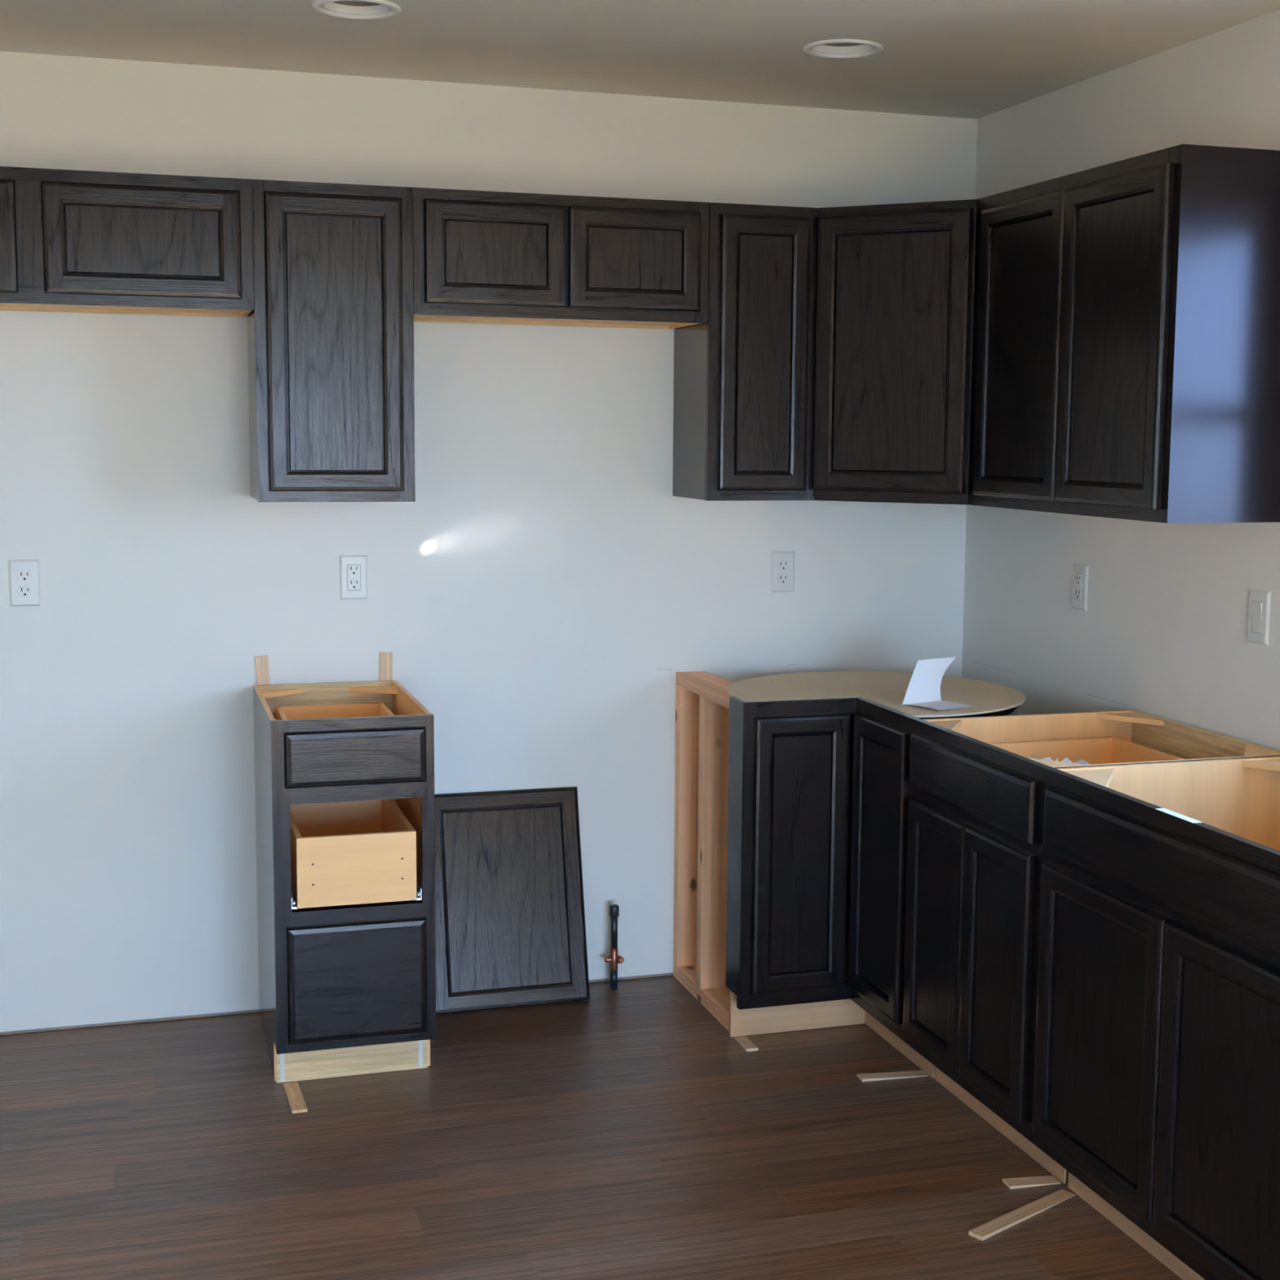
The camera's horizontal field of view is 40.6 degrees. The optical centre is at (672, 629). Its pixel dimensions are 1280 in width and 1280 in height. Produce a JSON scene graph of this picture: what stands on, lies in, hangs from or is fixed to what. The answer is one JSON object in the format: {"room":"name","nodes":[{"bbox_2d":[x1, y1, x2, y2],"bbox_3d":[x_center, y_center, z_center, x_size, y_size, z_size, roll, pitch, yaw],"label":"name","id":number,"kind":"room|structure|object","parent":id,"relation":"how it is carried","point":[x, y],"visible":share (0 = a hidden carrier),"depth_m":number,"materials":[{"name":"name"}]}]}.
{"room":"unfinished kitchen","nodes":[
{"label":"unfinished kitchen","id":0,"kind":"room"},
{"bbox_2d":[0,51,977,1031],"bbox_3d":[-1.326,-0.192,4.412,4.860,2.438,0.012,-2,7,-17],"label":"wall","id":1,"kind":"structure","parent":0,"point":[544,590],"depth_m":4.56,"materials":[{"name":"white paint"}]},
{"bbox_2d":[8,559,40,606],"bbox_3d":[-1.618,-0.115,4.318,0.072,0.117,0.008,-2,7,-17],"label":"wall outlet","id":2,"kind":"object","parent":1,"relation":"attached to","point":[24,575],"visible":1,"depth_m":4.32,"materials":[{"name":"white plastic"}]},
{"bbox_2d":[17,569,31,581],"bbox_3d":[-1.617,-0.134,4.314,0.034,0.028,0.002,-2,7,-17],"label":"receptacle","id":3,"kind":"object","parent":2,"relation":"attached to","point":[22,575],"depth_m":4.31,"materials":[{"name":"white plastic"}]},
{"bbox_2d":[17,585,32,596],"bbox_3d":[-1.617,-0.096,4.318,0.034,0.028,0.002,-2,7,-17],"label":"receptacle","id":4,"kind":"object","parent":2,"relation":"attached to","point":[23,590],"depth_m":4.32,"materials":[{"name":"white plastic"}]},
{"bbox_2d":[0,166,253,317],"bbox_3d":[-1.512,-0.915,4.090,0.992,0.304,0.324,-2,7,-17],"label":"upper cabinet","id":5,"kind":"object","parent":1,"relation":"attached to","point":[72,241],"visible":1,"depth_m":4.01,"materials":[{"name":"wood"}]},
{"bbox_2d":[254,655,270,684],"bbox_3d":[-1.067,0.198,4.528,0.048,0.262,0.008,-2,7,-17],"label":"shim","id":6,"kind":"object","parent":1,"relation":"attached to","point":[262,668],"visible":0.43,"depth_m":4.51,"materials":[{"name":"beige wood"}]},
{"bbox_2d":[247,178,415,502],"bbox_3d":[-0.858,-0.706,4.321,0.379,0.762,0.324,-2,7,-17],"label":"upper cabinet","id":7,"kind":"object","parent":1,"relation":"attached to","point":[331,323],"visible":0.98,"depth_m":4.17,"materials":[{"name":"wood"}]},
{"bbox_2d":[0,972,673,1035],"bbox_3d":[-1.348,0.981,4.568,4.612,0.110,0.038,-2,7,-17],"label":"trim","id":8,"kind":"structure","parent":1,"relation":"attached to","point":[636,977],"depth_m":4.55,"materials":[{"name":"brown wood"}]},
{"bbox_2d":[339,555,367,599],"bbox_3d":[-0.841,-0.137,4.560,0.072,0.117,0.008,-2,7,-17],"label":"wall outlet","id":9,"kind":"object","parent":1,"relation":"attached to","point":[353,568],"visible":1,"depth_m":4.56,"materials":[{"name":"white plastic"}]},
{"bbox_2d":[347,564,359,590],"bbox_3d":[-0.840,-0.137,4.559,0.033,0.067,0.002,-2,7,-17],"label":"receptacle","id":10,"kind":"object","parent":9,"relation":"attached to","point":[353,571],"depth_m":4.56,"materials":[{"name":"white plastic"}]},
{"bbox_2d":[379,652,392,680],"bbox_3d":[-0.766,0.190,4.622,0.033,0.260,0.008,-1,7,-17],"label":"shim","id":11,"kind":"object","parent":1,"relation":"attached to","point":[385,658],"visible":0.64,"depth_m":4.61,"materials":[{"name":"brown wood"}]},
{"bbox_2d":[413,186,709,328],"bbox_3d":[-0.312,-0.947,4.465,0.758,0.304,0.324,-2,7,-17],"label":"upper cabinet","id":12,"kind":"object","parent":1,"relation":"attached to","point":[480,257],"visible":0.95,"depth_m":4.32,"materials":[{"name":"wood"}]},
{"bbox_2d":[673,671,733,1031],"bbox_3d":[0.123,0.584,4.681,0.087,0.878,0.512,-2,7,-17],"label":"frame","id":13,"kind":"object","parent":1,"relation":"attached to","point":[702,697],"visible":0.82,"depth_m":4.72,"materials":[{"name":"brown wood"}]},
{"bbox_2d":[672,202,818,500],"bbox_3d":[0.193,-0.733,4.649,0.299,0.762,0.324,-2,7,-17],"label":"upper cabinet","id":14,"kind":"object","parent":1,"relation":"attached to","point":[744,378],"visible":0.97,"depth_m":4.51,"materials":[{"name":"wood"}]},
{"bbox_2d":[770,551,795,592],"bbox_3d":[0.314,-0.164,4.921,0.072,0.117,0.008,-2,7,-17],"label":"wall outlet","id":15,"kind":"object","parent":1,"relation":"attached to","point":[782,562],"visible":1,"depth_m":4.92,"materials":[{"name":"white plastic"}]},
{"bbox_2d":[777,573,788,583],"bbox_3d":[0.314,-0.144,4.922,0.034,0.028,0.002,-2,7,-17],"label":"receptacle","id":16,"kind":"object","parent":15,"relation":"attached to","point":[781,578],"depth_m":4.92,"materials":[{"name":"white plastic"}]},
{"bbox_2d":[777,560,789,569],"bbox_3d":[0.315,-0.183,4.917,0.034,0.028,0.002,-2,7,-17],"label":"receptacle","id":17,"kind":"object","parent":15,"relation":"attached to","point":[782,564],"depth_m":4.92,"materials":[{"name":"white plastic"}]},
{"bbox_2d":[813,199,977,504],"bbox_3d":[0.663,-0.729,4.647,0.614,0.762,0.611,-2,7,-17],"label":"upper cabinet","id":18,"kind":"object","parent":1,"relation":"attached to","point":[895,282],"visible":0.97,"depth_m":4.45,"materials":[{"name":"wood"}]},
{"bbox_2d":[0,976,1182,1279],"bbox_3d":[-0.230,1.467,1.041,4.860,0.064,7.680,-2,7,-17],"label":"floor","id":19,"kind":"structure","parent":0,"point":[622,1133],"depth_m":3.68,"materials":[{"name":"brown wood"}]},
{"bbox_2d":[283,1081,307,1113],"bbox_3d":[-0.880,1.088,4.031,0.034,0.007,0.189,-2,7,-19],"label":"shim","id":20,"kind":"object","parent":19,"relation":"on","point":[295,1100],"visible":1,"depth_m":4.02,"materials":[{"name":"beige wood"}]},
{"bbox_2d":[253,680,435,1083],"bbox_3d":[-0.828,0.613,4.322,0.373,0.884,0.614,-2,7,-17],"label":"base cabinet","id":21,"kind":"object","parent":19,"relation":"on","point":[344,771],"visible":1,"depth_m":4.06,"materials":[{"name":"wood"}]},
{"bbox_2d":[434,786,590,1013],"bbox_3d":[-0.453,0.732,4.708,0.431,0.567,0.164,-2,7,-17],"label":"door","id":22,"kind":"structure","parent":19,"relation":"on","point":[510,930],"depth_m":4.71,"materials":[{"name":"black wood"}]},
{"bbox_2d":[604,903,623,990],"bbox_3d":[-0.163,0.887,4.824,0.050,0.241,0.036,-2,7,-17],"label":"gas pipe","id":23,"kind":"object","parent":19,"relation":"on","point":[614,959],"visible":1,"depth_m":4.82,"materials":[{"name":"black metal"}]},
{"bbox_2d":[733,1035,758,1051],"bbox_3d":[0.187,1.054,4.412,0.031,0.007,0.106,-1,7,-15],"label":"shim","id":24,"kind":"object","parent":19,"relation":"on","point":[744,1041],"visible":1,"depth_m":4.40,"materials":[{"name":"brown wood"}]},
{"bbox_2d":[725,671,1025,1078],"bbox_3d":[0.528,0.599,4.550,0.767,0.884,0.734,4,8,30],"label":"base cabinet","id":25,"kind":"object","parent":19,"relation":"on","point":[820,793],"visible":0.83,"depth_m":4.35,"materials":[{"name":"wood"}]},
{"bbox_2d":[902,657,970,711],"bbox_3d":[0.676,0.134,4.275,0.209,0.104,0.147,-5,8,-39],"label":"folded paper","id":26,"kind":"object","parent":25,"relation":"on","point":[923,690],"visible":1,"depth_m":4.32,"materials":[{"name":"white paper"}]},
{"bbox_2d":[857,1070,928,1081],"bbox_3d":[0.534,1.082,4.200,0.170,0.006,0.036,-1,7,-14],"label":"shim","id":27,"kind":"object","parent":19,"relation":"on","point":[904,1074],"visible":1,"depth_m":4.20,"materials":[{"name":"brown wood"}]},
{"bbox_2d":[968,1189,1075,1240],"bbox_3d":[0.702,1.167,3.461,0.307,0.008,0.034,-5,9,-42],"label":"shim","id":28,"kind":"object","parent":19,"relation":"on","point":[983,1232],"visible":1,"depth_m":3.44,"materials":[{"name":"brown wood"}]},
{"bbox_2d":[1002,1175,1061,1188],"bbox_3d":[0.749,1.151,3.610,0.115,0.006,0.038,-1,7,-14],"label":"shim","id":29,"kind":"object","parent":19,"relation":"on","point":[1020,1182],"visible":1,"depth_m":3.60,"materials":[{"name":"brown wood"}]},
{"bbox_2d":[902,710,1279,1183],"bbox_3d":[0.925,0.677,3.903,0.610,0.884,0.614,-2,7,-17],"label":"base cabinet","id":30,"kind":"object","parent":19,"relation":"on","point":[976,803],"visible":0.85,"depth_m":3.81,"materials":[{"name":"wood"}]},
{"bbox_2d":[1031,755,1088,764],"bbox_3d":[0.887,0.329,3.913,0.170,0.071,0.259,-2,7,-17],"label":"crumpled paper","id":31,"kind":"object","parent":30,"relation":"on","point":[1065,760],"visible":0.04,"depth_m":3.95,"materials":[{"name":"white paper"}]},
{"bbox_2d":[1032,755,1279,1279],"bbox_3d":[1.154,0.761,3.178,0.610,0.885,0.914,-2,7,-17],"label":"base cabinet","id":32,"kind":"object","parent":19,"relation":"on","point":[1157,1088],"visible":1,"depth_m":3.11,"materials":[{"name":"wood"}]},
{"bbox_2d":[0,0,1279,119],"bbox_3d":[-0.188,-0.985,0.700,4.860,0.001,7.552,-2,7,-17],"label":"ceiling","id":33,"kind":"structure","parent":0,"point":[962,59],"depth_m":4.00,"materials":[{"name":"white paint"}]},
{"bbox_2d":[311,0,401,20],"bbox_3d":[-0.676,-1.377,3.696,0.190,0.105,0.190,-2,7,-17],"label":"recessed light","id":34,"kind":"object","parent":33,"relation":"in","point":[364,10],"visible":1,"depth_m":3.75,"materials":[{"name":"white"}]},
{"bbox_2d":[802,39,884,58],"bbox_3d":[0.399,-1.407,4.045,0.190,0.105,0.190,-2,7,-17],"label":"recessed light","id":35,"kind":"object","parent":33,"relation":"in","point":[832,48],"visible":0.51,"depth_m":4.10,"materials":[{"name":"white"}]},
{"bbox_2d":[961,9,1279,751],"bbox_3d":[2.034,0.157,1.602,0.140,2.434,7.400,-2,7,-17],"label":"wall","id":36,"kind":"structure","parent":0,"point":[1162,632],"depth_m":4.23,"materials":[{"name":"white paint"}]},
{"bbox_2d":[1071,563,1088,611],"bbox_3d":[1.051,-0.109,4.476,0.008,0.117,0.072,-2,7,-17],"label":"wall outlet","id":37,"kind":"object","parent":36,"relation":"attached to","point":[1080,572],"visible":1,"depth_m":4.47,"materials":[{"name":"white plastic"}]},
{"bbox_2d":[1074,573,1082,600],"bbox_3d":[1.050,-0.109,4.475,0.002,0.067,0.033,-2,7,-17],"label":"receptacle","id":38,"kind":"object","parent":37,"relation":"attached to","point":[1077,577],"depth_m":4.47,"materials":[{"name":"white plastic"}]},
{"bbox_2d":[968,143,1279,523],"bbox_3d":[1.024,-0.650,3.984,0.324,0.762,0.889,-2,7,-17],"label":"upper cabinet","id":39,"kind":"object","parent":36,"relation":"attached to","point":[1126,349],"visible":1,"depth_m":3.64,"materials":[{"name":"wood"}]},
{"bbox_2d":[1247,589,1271,645],"bbox_3d":[1.274,-0.026,3.768,0.010,0.117,0.072,-2,7,-17],"label":"light switch","id":40,"kind":"object","parent":36,"relation":"attached to","point":[1259,612],"visible":1,"depth_m":3.76,"materials":[{"name":"white plastic"}]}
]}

